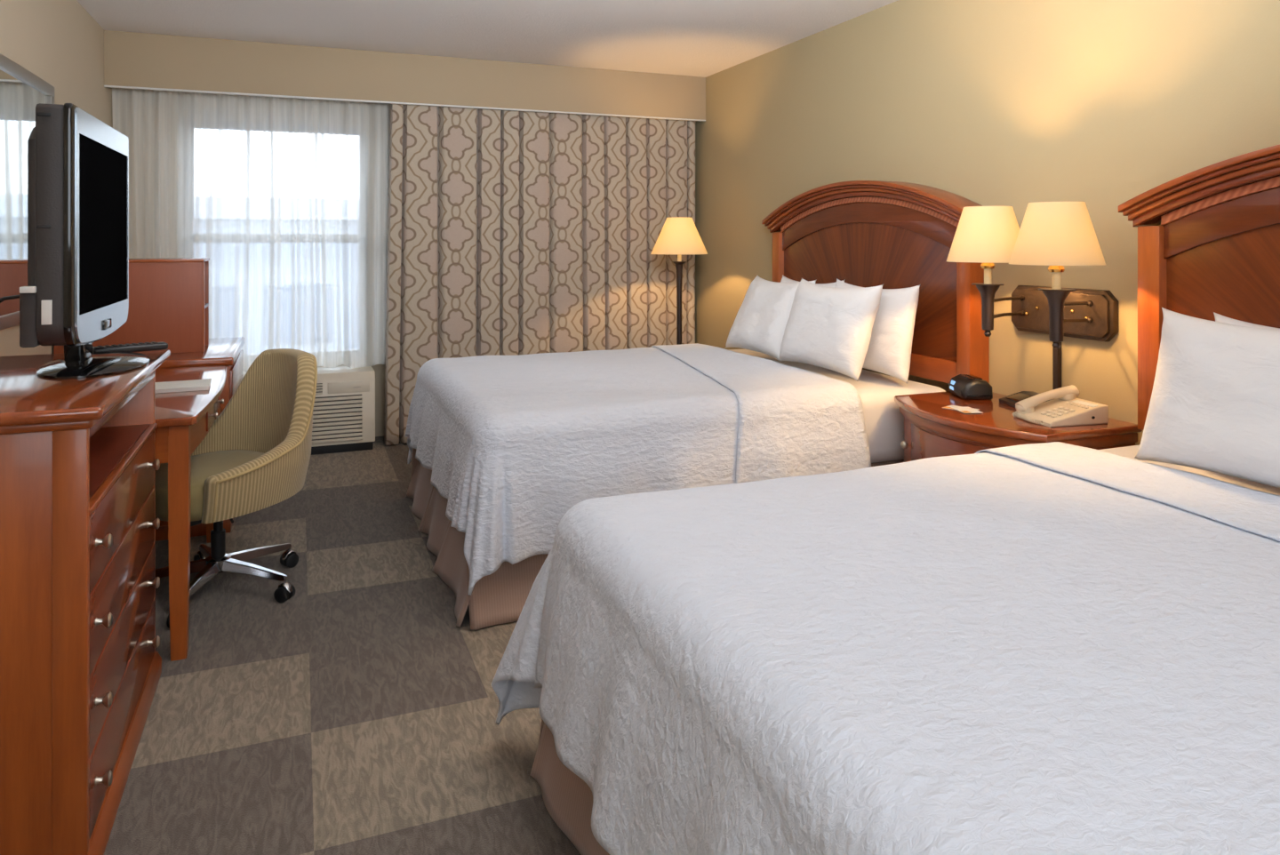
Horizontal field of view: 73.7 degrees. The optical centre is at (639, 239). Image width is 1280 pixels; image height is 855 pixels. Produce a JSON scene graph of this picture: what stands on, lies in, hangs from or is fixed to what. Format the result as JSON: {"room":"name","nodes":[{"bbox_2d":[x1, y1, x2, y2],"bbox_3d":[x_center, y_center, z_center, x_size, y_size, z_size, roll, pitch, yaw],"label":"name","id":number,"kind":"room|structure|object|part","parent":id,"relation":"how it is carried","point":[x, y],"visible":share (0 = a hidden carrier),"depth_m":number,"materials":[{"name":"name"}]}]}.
{"room":"hotel room","nodes":[
{"label":"hotel room","id":0,"kind":"room"},
{"bbox_2d":[0,0,112,356],"bbox_3d":[-1.750,0.062,1.589,0.100,2.415,7.650,0,0,-22],"label":"wall","id":1,"kind":"structure","parent":0,"point":[59,42],"depth_m":3.75,"materials":[{"name":"beige paint"}]},
{"bbox_2d":[0,53,54,329],"bbox_3d":[-2.110,-0.169,2.654,0.021,0.967,2.095,0,0,-22],"label":"wall mirror","id":2,"kind":"object","parent":1,"relation":"attached to","point":[20,90],"visible":0.45,"depth_m":3.16,"materials":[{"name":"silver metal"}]},
{"bbox_2d":[104,436,580,854],"bbox_3d":[0.026,1.270,2.191,3.745,0.001,7.550,0,0,-22],"label":"floor","id":3,"kind":"structure","parent":0,"point":[352,714],"depth_m":2.30,"materials":[{"name":"brown carpet"}]},
{"bbox_2d":[0,349,170,854],"bbox_3d":[-1.512,0.797,1.985,0.626,0.945,0.960,0,0,-22],"label":"dresser","id":4,"kind":"object","parent":3,"relation":"on","point":[81,666],"visible":1,"depth_m":1.67,"materials":[{"name":"brown wood"}]},
{"bbox_3d":[-1.368,0.792,1.581,0.585,0.855,0.022,0,0,-22],"label":"panel","id":5,"kind":"part","parent":4,"relation":"part of","materials":[{"name":"brown wood"}]},
{"bbox_3d":[-1.522,0.359,1.981,0.606,0.022,0.915,0,0,-22],"label":"molding","id":6,"kind":"part","parent":4,"relation":"part of","materials":[{"name":"brown wood"}]},
{"bbox_2d":[19,103,150,378],"bbox_3d":[-1.422,0.006,2.248,0.236,0.636,0.699,0,0,-22],"label":"television","id":7,"kind":"object","parent":4,"relation":"on","point":[76,295],"visible":1,"depth_m":1.97,"materials":[{"name":"grey plastic"}]},
{"bbox_2d":[0,294,19,303],"bbox_3d":[-1.726,0.227,2.179,0.339,0.184,0.022,0,0,-4],"label":"cable","id":8,"kind":"object","parent":7,"relation":"hanging from","point":[3,299],"visible":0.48,"depth_m":2.18,"materials":[{"name":"black rubber"}]},
{"bbox_3d":[-1.495,0.176,2.221,0.037,0.132,0.655,0,0,-22],"label":"connector panel","id":9,"kind":"part","parent":7,"relation":"part of","materials":[{"name":"grey plastic"}]},
{"bbox_3d":[-1.109,0.624,1.764,0.030,0.031,0.031,0,0,-22],"label":"knob","id":10,"kind":"part","parent":4,"relation":"part of","materials":[{"name":"silver metal"}]},
{"bbox_3d":[-1.109,0.788,1.764,0.030,0.031,0.031,0,0,-22],"label":"knob","id":11,"kind":"part","parent":4,"relation":"part of","materials":[{"name":"silver metal"}]},
{"bbox_3d":[-1.109,0.952,1.764,0.030,0.031,0.031,0,0,-22],"label":"knob","id":12,"kind":"part","parent":4,"relation":"part of","materials":[{"name":"silver metal"}]},
{"bbox_3d":[-1.109,1.116,1.764,0.030,0.031,0.031,0,0,-22],"label":"knob","id":13,"kind":"part","parent":4,"relation":"part of","materials":[{"name":"silver metal"}]},
{"bbox_2d":[89,424,149,498],"bbox_3d":[-1.526,0.543,1.982,0.558,0.018,0.841,0,0,-22],"label":"shelf","id":14,"kind":"object","parent":4,"relation":"attached to","point":[112,445],"depth_m":2.16,"materials":[{"name":"brown wood"}]},
{"bbox_3d":[-1.527,0.382,1.982,0.587,0.033,0.841,0,0,-22],"label":"rail","id":15,"kind":"part","parent":4,"relation":"part of","materials":[{"name":"red wood"}]},
{"bbox_3d":[-1.395,0.633,2.035,0.302,0.158,0.837,0,0,-22],"label":"drawer","id":16,"kind":"part","parent":4,"relation":"part of","materials":[{"name":"red wood"}]},
{"bbox_3d":[-1.395,0.797,2.035,0.302,0.158,0.837,0,0,-22],"label":"drawer","id":17,"kind":"part","parent":4,"relation":"part of","materials":[{"name":"red wood"}]},
{"bbox_3d":[-1.395,0.961,2.035,0.302,0.158,0.837,0,0,-22],"label":"drawer","id":18,"kind":"part","parent":4,"relation":"part of","materials":[{"name":"red wood"}]},
{"bbox_3d":[-1.395,1.125,2.035,0.302,0.158,0.837,0,0,-22],"label":"drawer","id":19,"kind":"part","parent":4,"relation":"part of","materials":[{"name":"red wood"}]},
{"bbox_3d":[-1.688,0.792,2.382,0.585,0.855,0.022,0,0,-22],"label":"panel","id":20,"kind":"part","parent":4,"relation":"part of","materials":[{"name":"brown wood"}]},
{"bbox_2d":[92,341,167,353],"bbox_3d":[-1.473,0.311,2.464,0.190,0.022,0.048,0,0,-44],"label":"remote control","id":21,"kind":"object","parent":4,"relation":"on","point":[140,347],"visible":0.97,"depth_m":2.45,"materials":[{"name":"black plastic"}]},
{"bbox_3d":[-1.351,0.624,2.368,0.030,0.031,0.031,0,0,-22],"label":"knob","id":22,"kind":"part","parent":4,"relation":"part of","materials":[{"name":"silver metal"}]},
{"bbox_3d":[-1.351,0.788,2.368,0.030,0.031,0.031,0,0,-22],"label":"knob","id":23,"kind":"part","parent":4,"relation":"part of","materials":[{"name":"silver metal"}]},
{"bbox_3d":[-1.351,0.952,2.368,0.030,0.031,0.031,0,0,-22],"label":"knob","id":24,"kind":"part","parent":4,"relation":"part of","materials":[{"name":"silver metal"}]},
{"bbox_3d":[-1.351,1.116,2.368,0.030,0.031,0.031,0,0,-22],"label":"knob","id":25,"kind":"part","parent":4,"relation":"part of","materials":[{"name":"silver metal"}]},
{"bbox_2d":[155,365,226,661],"bbox_3d":[-1.865,0.902,2.999,0.715,0.735,1.165,0,0,-22],"label":"desk","id":26,"kind":"object","parent":3,"relation":"on","point":[183,420],"visible":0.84,"depth_m":2.58,"materials":[{"name":"brown wood"}]},
{"bbox_3d":[-1.403,0.916,2.600,0.055,0.707,0.055,0,0,-22],"label":"leg","id":27,"kind":"part","parent":26,"relation":"part of","materials":[{"name":"brown wood"}]},
{"bbox_2d":[155,378,211,393],"bbox_3d":[-1.688,0.527,3.062,0.264,0.014,0.174,0,0,-25],"label":"notepad","id":28,"kind":"object","parent":26,"relation":"on","point":[195,385],"visible":0.53,"depth_m":3.04,"materials":[{"name":"white paper"}]},
{"bbox_3d":[-1.588,0.614,3.186,0.014,0.086,0.563,0,0,-23],"label":"drawer","id":29,"kind":"part","parent":26,"relation":"part of","materials":[{"name":"red wood"}]},
{"bbox_3d":[-1.804,0.916,3.603,0.055,0.707,0.055,0,0,-22],"label":"leg","id":30,"kind":"part","parent":26,"relation":"part of","materials":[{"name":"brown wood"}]},
{"bbox_3d":[-1.504,0.620,3.017,0.020,0.020,0.020,0,0,-22],"label":"knob","id":31,"kind":"part","parent":26,"relation":"part of","materials":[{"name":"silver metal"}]},
{"bbox_2d":[155,336,244,541],"bbox_3d":[-2.239,0.889,3.954,0.729,0.762,0.835,0,0,-22],"label":"desk","id":32,"kind":"object","parent":3,"relation":"on","point":[228,352],"visible":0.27,"depth_m":3.71,"materials":[{"name":"brown wood"}]},
{"bbox_2d":[53,257,209,353],"bbox_3d":[-2.299,0.297,3.900,0.577,0.422,0.298,0,0,-22],"label":"hutch","id":33,"kind":"object","parent":32,"relation":"on","point":[169,297],"visible":0.59,"depth_m":3.82,"materials":[{"name":"brown wood"}]},
{"bbox_3d":[-2.353,0.304,4.024,0.570,0.408,0.020,0,0,-22],"label":"panel","id":34,"kind":"part","parent":33,"relation":"part of","materials":[{"name":"brown wood"}]},
{"bbox_3d":[-1.930,0.880,4.083,0.016,0.620,0.765,0,0,-22],"label":"door","id":35,"kind":"part","parent":32,"relation":"part of","materials":[{"name":"red wood"}]},
{"bbox_2d":[155,348,317,627],"bbox_3d":[-1.503,0.848,3.112,0.604,0.842,0.619,0,0,31],"label":"desk chair","id":36,"kind":"object","parent":3,"relation":"on","point":[254,456],"visible":0.78,"depth_m":3.10,"materials":[{"name":"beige fabric"}]},
{"bbox_3d":[-1.669,1.173,3.027,0.273,0.050,0.045,0,0,-22],"label":"arm","id":37,"kind":"part","parent":36,"relation":"part of","materials":[{"name":"silver metal"}]},
{"bbox_3d":[-1.540,0.944,3.058,0.300,0.022,0.340,0,0,30],"label":"seat plate","id":38,"kind":"part","parent":36,"relation":"part of","materials":[{"name":"black metal"}]},
{"bbox_2d":[197,551,204,559],"bbox_3d":[-1.700,1.215,3.310,0.032,0.050,0.058,0,0,-44],"label":"caster","id":39,"kind":"object","parent":36,"relation":"attached to","point":[200,556],"depth_m":3.29,"materials":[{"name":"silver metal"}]},
{"bbox_3d":[-1.520,1.173,2.929,0.045,0.050,0.272,0,0,-2],"label":"arm","id":40,"kind":"part","parent":36,"relation":"part of","materials":[{"name":"silver metal"}]},
{"bbox_3d":[-1.620,1.173,3.208,0.045,0.050,0.272,0,0,-38],"label":"arm","id":41,"kind":"part","parent":36,"relation":"part of","materials":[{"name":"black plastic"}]},
{"bbox_3d":[-1.540,0.869,3.058,0.444,0.133,0.490,0,0,30],"label":"seat","id":42,"kind":"part","parent":36,"relation":"part of","materials":[{"name":"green fabric"}]},
{"bbox_3d":[-1.375,1.173,3.041,0.272,0.050,0.045,0,0,16],"label":"arm","id":43,"kind":"part","parent":36,"relation":"part of","materials":[{"name":"silver metal"}]},
{"bbox_3d":[-1.437,1.173,3.213,0.045,0.050,0.272,0,0,34],"label":"arm","id":44,"kind":"part","parent":36,"relation":"part of","materials":[{"name":"silver metal"}]},
{"bbox_2d":[277,579,292,592],"bbox_3d":[-1.250,1.215,3.005,0.058,0.050,0.032,0,0,23],"label":"hood","id":45,"kind":"object","parent":36,"relation":"attached to","point":[285,587],"depth_m":2.99,"materials":[{"name":"silver metal"}]},
{"bbox_2d":[281,548,296,559],"bbox_3d":[-1.364,1.215,3.321,0.032,0.050,0.058,0,0,28],"label":"hood","id":46,"kind":"object","parent":36,"relation":"attached to","point":[289,554],"depth_m":3.30,"materials":[{"name":"silver metal"}]},
{"bbox_2d":[243,364,375,455],"bbox_3d":[-2.160,1.032,5.114,1.068,0.475,0.389,0,0,-22],"label":"air conditioner","id":47,"kind":"object","parent":3,"relation":"on","point":[344,406],"visible":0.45,"depth_m":5.08,"materials":[{"name":"beige plastic"}]},
{"bbox_2d":[315,383,322,394],"bbox_3d":[-2.206,0.876,4.897,0.724,0.063,0.012,0,0,-22],"label":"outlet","id":48,"kind":"object","parent":47,"relation":"attached to","point":[319,386],"depth_m":5.02,"materials":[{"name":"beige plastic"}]},
{"bbox_2d":[311,394,362,443],"bbox_3d":[-2.103,1.060,4.936,0.951,0.270,0.016,0,0,-22],"label":"grille","id":49,"kind":"object","parent":47,"relation":"attached to","point":[337,419],"depth_m":5.06,"materials":[{"name":"beige plastic"}]},
{"bbox_3d":[-1.735,0.876,5.088,0.238,0.068,0.008,0,0,-22],"label":"control door","id":50,"kind":"part","parent":47,"relation":"part of","materials":[{"name":"beige plastic"}]},
{"bbox_2d":[405,349,945,630],"bbox_3d":[0.075,0.944,3.880,2.079,0.652,1.642,0,0,-22],"label":"bed","id":51,"kind":"object","parent":3,"relation":"on","point":[500,596],"visible":0.2,"depth_m":3.41,"materials":[{"name":"white fabric"}]},
{"bbox_2d":[404,343,871,595],"bbox_3d":[-0.157,0.847,3.786,1.587,0.571,1.785,0,0,-22],"label":"quilt","id":52,"kind":"object","parent":51,"relation":"on","point":[512,444],"visible":0.91,"depth_m":3.12,"materials":[{"name":"white fabric"}]},
{"bbox_2d":[724,275,815,361],"bbox_3d":[0.652,0.386,4.353,0.245,0.389,0.577,0,0,-22],"label":"pillow","id":53,"kind":"object","parent":51,"relation":"on","point":[760,323],"visible":0.86,"depth_m":4.26,"materials":[{"name":"white fabric"}]},
{"bbox_2d":[780,274,845,287],"bbox_3d":[0.847,0.394,4.389,0.176,0.407,0.577,0,0,-22],"label":"pillow","id":54,"kind":"object","parent":51,"relation":"on","point":[784,279],"visible":0.02,"depth_m":4.50,"materials":[{"name":"white fabric"}]},
{"bbox_2d":[778,278,883,381],"bbox_3d":[0.835,0.380,3.791,0.219,0.396,0.618,0,0,-22],"label":"pillow","id":55,"kind":"object","parent":51,"relation":"on","point":[830,328],"visible":1,"depth_m":3.64,"materials":[{"name":"white fabric"}]},
{"bbox_3d":[0.111,0.761,3.895,2.000,0.287,1.520,0,0,-22],"label":"mattress","id":56,"kind":"part","parent":51,"relation":"part of","materials":[{"name":"white fabric"}]},
{"bbox_2d":[834,278,919,383],"bbox_3d":[1.031,0.391,3.827,0.172,0.411,0.597,0,0,-22],"label":"pillow","id":57,"kind":"object","parent":51,"relation":"on","point":[889,350],"visible":0.48,"depth_m":3.60,"materials":[{"name":"white fabric"}]},
{"bbox_2d":[650,217,707,344],"bbox_3d":[0.251,0.564,5.432,0.364,1.412,0.364,0,0,-22],"label":"floor lamp","id":58,"kind":"object","parent":3,"relation":"on","point":[679,236],"visible":0.67,"depth_m":5.34,"materials":[{"name":"brown metal"}]},
{"bbox_3d":[0.251,-0.026,5.432,0.364,0.232,0.364,0,0,-22],"label":"lamp shade","id":59,"kind":"part","parent":58,"relation":"part of","materials":[{"name":"white fabric"}]},
{"bbox_2d":[529,444,1279,854],"bbox_3d":[0.959,0.959,1.696,2.076,0.622,1.622,0,0,-22],"label":"bed","id":60,"kind":"object","parent":3,"relation":"on","point":[567,798],"visible":0.06,"depth_m":1.88,"materials":[{"name":"white fabric"}]},
{"bbox_2d":[491,441,1279,854],"bbox_3d":[0.731,0.908,1.610,1.685,0.635,1.824,0,0,-22],"label":"quilt","id":61,"kind":"object","parent":60,"relation":"on","point":[1055,648],"visible":1,"depth_m":1.33,"materials":[{"name":"white fabric"}]},
{"bbox_3d":[0.995,0.776,1.712,1.980,0.257,1.500,0,0,-22],"label":"mattress","id":62,"kind":"part","parent":60,"relation":"part of","materials":[{"name":"white fabric"}]},
{"bbox_2d":[1134,307,1279,487],"bbox_3d":[1.538,0.398,2.058,0.221,0.417,0.680,0,0,-22],"label":"pillow","id":63,"kind":"object","parent":60,"relation":"on","point":[1214,404],"visible":1,"depth_m":2.12,"materials":[{"name":"white fabric"}]},
{"bbox_2d":[1213,312,1279,330],"bbox_3d":[1.728,0.417,2.140,0.176,0.419,0.639,0,0,-22],"label":"pillow","id":64,"kind":"object","parent":60,"relation":"on","point":[1220,318],"visible":0.03,"depth_m":2.37,"materials":[{"name":"white fabric"}]},
{"bbox_2d":[894,391,1142,462],"bbox_3d":[1.296,0.945,3.114,0.540,0.650,0.750,0,0,-22],"label":"nightstand","id":65,"kind":"object","parent":3,"relation":"on","point":[931,430],"visible":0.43,"depth_m":2.95,"materials":[{"name":"brown wood"}]},
{"bbox_3d":[1.030,0.795,3.309,0.038,0.032,0.032,0,0,-22],"label":"knob","id":66,"kind":"part","parent":65,"relation":"part of","materials":[{"name":"silver metal"}]},
{"bbox_3d":[1.125,0.784,3.046,0.135,0.172,0.630,0,0,-22],"label":"drawer","id":67,"kind":"part","parent":65,"relation":"part of","materials":[{"name":"red wood"}]},
{"bbox_2d":[942,405,979,410],"bbox_3d":[1.176,0.618,3.131,0.070,0.001,0.110,0,0,-42],"label":"card","id":68,"kind":"object","parent":65,"relation":"on","point":[948,406],"visible":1,"depth_m":3.15,"materials":[{"name":"white paper"}]},
{"bbox_2d":[951,407,983,413],"bbox_3d":[1.185,0.617,3.096,0.070,0.001,0.110,0,0,-6],"label":"card","id":69,"kind":"object","parent":68,"relation":"on","point":[965,410],"visible":1,"depth_m":3.09,"materials":[{"name":"white paper"}]},
{"bbox_2d":[948,374,992,399],"bbox_3d":[1.310,0.580,3.389,0.123,0.078,0.181,0,0,1],"label":"clock radio","id":70,"kind":"object","parent":65,"relation":"on","point":[964,386],"visible":1,"depth_m":3.31,"materials":[{"name":"black plastic"}]},
{"bbox_2d":[953,386,961,396],"bbox_3d":[1.250,0.597,3.357,0.003,0.026,0.075,0,0,0],"label":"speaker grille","id":71,"kind":"object","parent":70,"relation":"attached to","point":[957,390],"depth_m":3.36,"materials":[{"name":"black plastic"}]},
{"bbox_3d":[1.304,0.666,3.117,0.524,0.037,0.722,0,0,-22],"label":"molding","id":72,"kind":"part","parent":65,"relation":"part of","materials":[{"name":"brown wood"}]},
{"bbox_2d":[998,391,1052,407],"bbox_3d":[1.447,0.599,3.196,0.140,0.042,0.150,0,0,-8],"label":"dock","id":73,"kind":"object","parent":65,"relation":"on","point":[1011,400],"visible":0.53,"depth_m":3.21,"materials":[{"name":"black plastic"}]},
{"bbox_2d":[1012,384,1108,427],"bbox_3d":[1.438,0.567,2.935,0.256,0.104,0.191,0,0,-14],"label":"telephone","id":74,"kind":"object","parent":65,"relation":"on","point":[1065,409],"visible":1,"depth_m":2.92,"materials":[{"name":"beige plastic"}]},
{"bbox_3d":[1.325,0.611,2.917,0.026,0.017,0.147,0,0,-13],"label":"coiled cord","id":75,"kind":"part","parent":74,"relation":"part of","materials":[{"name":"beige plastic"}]},
{"bbox_2d":[341,364,385,436],"bbox_3d":[-1.395,0.062,5.743,3.645,2.415,0.200,0,0,-22],"label":"wall","id":76,"kind":"structure","parent":0,"point":[380,370],"depth_m":5.52,"materials":[{"name":"beige paint"}]},
{"bbox_2d":[76,0,897,77],"bbox_3d":[0.007,-1.195,2.238,3.845,0.100,7.750,0,0,-22],"label":"ceiling","id":77,"kind":"structure","parent":0,"point":[703,38],"depth_m":4.55,"materials":[{"name":"white paint"}]},
{"bbox_2d":[695,0,1279,445],"bbox_3d":[1.727,0.062,2.979,0.100,2.415,7.650,0,0,-22],"label":"wall","id":78,"kind":"structure","parent":0,"point":[1101,104],"depth_m":3.42,"materials":[{"name":"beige paint"}]},
{"bbox_2d":[104,85,705,121],"bbox_3d":[-1.233,-0.840,5.336,3.645,0.010,0.025,0,0,-22],"label":"trim","id":79,"kind":"structure","parent":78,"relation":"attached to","point":[108,86],"depth_m":5.20,"materials":[{"name":"white paint"}]},
{"bbox_2d":[104,30,705,119],"bbox_3d":[-1.233,-0.995,5.336,3.645,0.300,0.025,0,0,-22],"label":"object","id":80,"kind":"structure","parent":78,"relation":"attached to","point":[131,59],"depth_m":5.20,"materials":[{"name":"beige paint"}]},
{"bbox_2d":[112,88,390,372],"bbox_3d":[-2.273,-0.112,5.103,1.530,1.837,0.091,0,0,-22],"label":"sheer curtain","id":81,"kind":"object","parent":80,"relation":"hanging from","point":[286,199],"visible":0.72,"depth_m":5.13,"materials":[{"name":"white fabric"}]},
{"bbox_2d":[384,104,695,445],"bbox_3d":[-0.591,0.114,5.661,2.121,2.288,0.093,0,0,-22],"label":"drape","id":82,"kind":"object","parent":80,"relation":"hanging from","point":[510,233],"visible":0.71,"depth_m":5.57,"materials":[{"name":"beige fabric"}]},
{"bbox_2d":[761,180,989,383],"bbox_3d":[1.085,0.165,4.236,0.150,0.910,1.644,0,0,-22],"label":"headboard","id":83,"kind":"object","parent":78,"relation":"attached to","point":[893,235],"visible":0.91,"depth_m":3.91,"materials":[{"name":"brown wood"}]},
{"bbox_3d":[0.828,0.287,4.939,0.103,0.665,0.077,0,0,-22],"label":"post","id":84,"kind":"part","parent":83,"relation":"part of","materials":[{"name":"brown wood"}]},
{"bbox_3d":[1.117,-0.061,4.248,0.081,0.250,1.430,0,0,-22],"label":"arch frame","id":85,"kind":"part","parent":83,"relation":"part of","materials":[{"name":"brown wood"}]},
{"bbox_3d":[1.121,0.225,4.250,0.067,0.650,1.424,0,0,-22],"label":"panel","id":86,"kind":"part","parent":83,"relation":"part of","materials":[{"name":"brown wood"}]},
{"bbox_3d":[1.085,-0.191,4.236,0.150,0.199,1.644,0,0,-22],"label":"crown molding","id":87,"kind":"part","parent":83,"relation":"part of","materials":[{"name":"brown wood"}]},
{"bbox_3d":[1.111,0.562,4.246,0.093,0.095,1.424,0,0,-22],"label":"rail","id":88,"kind":"part","parent":83,"relation":"part of","materials":[{"name":"brown wood"}]},
{"bbox_3d":[1.384,0.287,3.550,0.103,0.665,0.077,0,0,-22],"label":"post","id":89,"kind":"part","parent":83,"relation":"part of","materials":[{"name":"brown wood"}]},
{"bbox_2d":[946,201,1118,389],"bbox_3d":[1.391,0.524,3.005,0.502,1.292,0.664,0,0,-22],"label":"sconce","id":90,"kind":"object","parent":78,"relation":"attached to","point":[1054,235],"visible":0.99,"depth_m":3.02,"materials":[{"name":"brown metal"}]},
{"bbox_3d":[1.279,-0.021,3.140,0.287,0.202,0.287,0,0,-22],"label":"lamp shade","id":91,"kind":"part","parent":90,"relation":"part of","materials":[{"name":"white fabric"}]},
{"bbox_2d":[980,262,995,268],"bbox_3d":[1.279,0.080,3.140,0.052,0.050,0.052,0,0,-22],"label":"socket","id":92,"kind":"object","parent":90,"relation":"attached to","point":[983,265],"depth_m":3.12,"materials":[{"name":"gold metal"}]},
{"bbox_3d":[1.279,0.164,3.140,0.112,0.005,0.112,0,0,-22],"label":"drip plate","id":93,"kind":"part","parent":90,"relation":"part of","materials":[{"name":"brown metal"}]},
{"bbox_3d":[1.386,0.285,3.242,0.274,0.022,0.035,0,0,-41],"label":"swing arm","id":94,"kind":"part","parent":90,"relation":"part of","materials":[{"name":"brown metal"}]},
{"bbox_3d":[1.386,0.225,3.242,0.274,0.022,0.035,0,0,-41],"label":"swing arm","id":95,"kind":"part","parent":90,"relation":"part of","materials":[{"name":"brown metal"}]},
{"bbox_2d":[1048,265,1064,271],"bbox_3d":[1.361,0.080,2.790,0.052,0.050,0.052,0,0,-22],"label":"socket","id":96,"kind":"object","parent":90,"relation":"attached to","point":[1052,268],"depth_m":2.77,"materials":[{"name":"gold metal"}]},
{"bbox_3d":[1.361,0.164,2.790,0.112,0.005,0.112,0,0,-22],"label":"drip plate","id":97,"kind":"part","parent":90,"relation":"part of","materials":[{"name":"brown metal"}]},
{"bbox_3d":[1.569,0.764,3.208,0.022,0.812,0.023,0,0,-22],"label":"cord","id":98,"kind":"part","parent":90,"relation":"part of","materials":[{"name":"brown metal"}]},
{"bbox_3d":[1.361,-0.021,2.790,0.287,0.202,0.287,0,0,-22],"label":"lamp shade","id":99,"kind":"part","parent":90,"relation":"part of","materials":[{"name":"white fabric"}]},
{"bbox_3d":[1.556,0.268,3.180,0.016,0.152,0.432,0,0,-22],"label":"raised panel","id":100,"kind":"part","parent":90,"relation":"part of","materials":[{"name":"brown metal"}]},
{"bbox_3d":[1.466,0.285,2.942,0.081,0.022,0.345,0,0,44],"label":"swing arm","id":101,"kind":"part","parent":90,"relation":"part of","materials":[{"name":"brown metal"}]},
{"bbox_3d":[1.466,0.225,2.942,0.081,0.022,0.345,0,0,44],"label":"swing arm","id":102,"kind":"part","parent":90,"relation":"part of","materials":[{"name":"brown metal"}]},
{"bbox_2d":[1118,144,1279,430],"bbox_3d":[1.948,0.165,2.077,0.150,0.910,1.644,0,0,-22],"label":"headboard","id":103,"kind":"object","parent":78,"relation":"attached to","point":[1215,248],"visible":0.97,"depth_m":2.60,"materials":[{"name":"brown wood"}]},
{"bbox_3d":[1.692,0.287,2.781,0.103,0.665,0.077,0,0,-22],"label":"post","id":104,"kind":"part","parent":103,"relation":"part of","materials":[{"name":"brown wood"}]},
{"bbox_3d":[1.948,-0.191,2.077,0.150,0.199,1.644,0,0,-22],"label":"crown molding","id":105,"kind":"part","parent":103,"relation":"part of","materials":[{"name":"brown wood"}]},
{"bbox_3d":[1.980,-0.061,2.090,0.081,0.250,1.430,0,0,-22],"label":"arch frame","id":106,"kind":"part","parent":103,"relation":"part of","materials":[{"name":"brown wood"}]},
{"bbox_3d":[1.985,0.225,2.092,0.067,0.650,1.424,0,0,-22],"label":"panel","id":107,"kind":"part","parent":103,"relation":"part of","materials":[{"name":"brown wood"}]}
]}

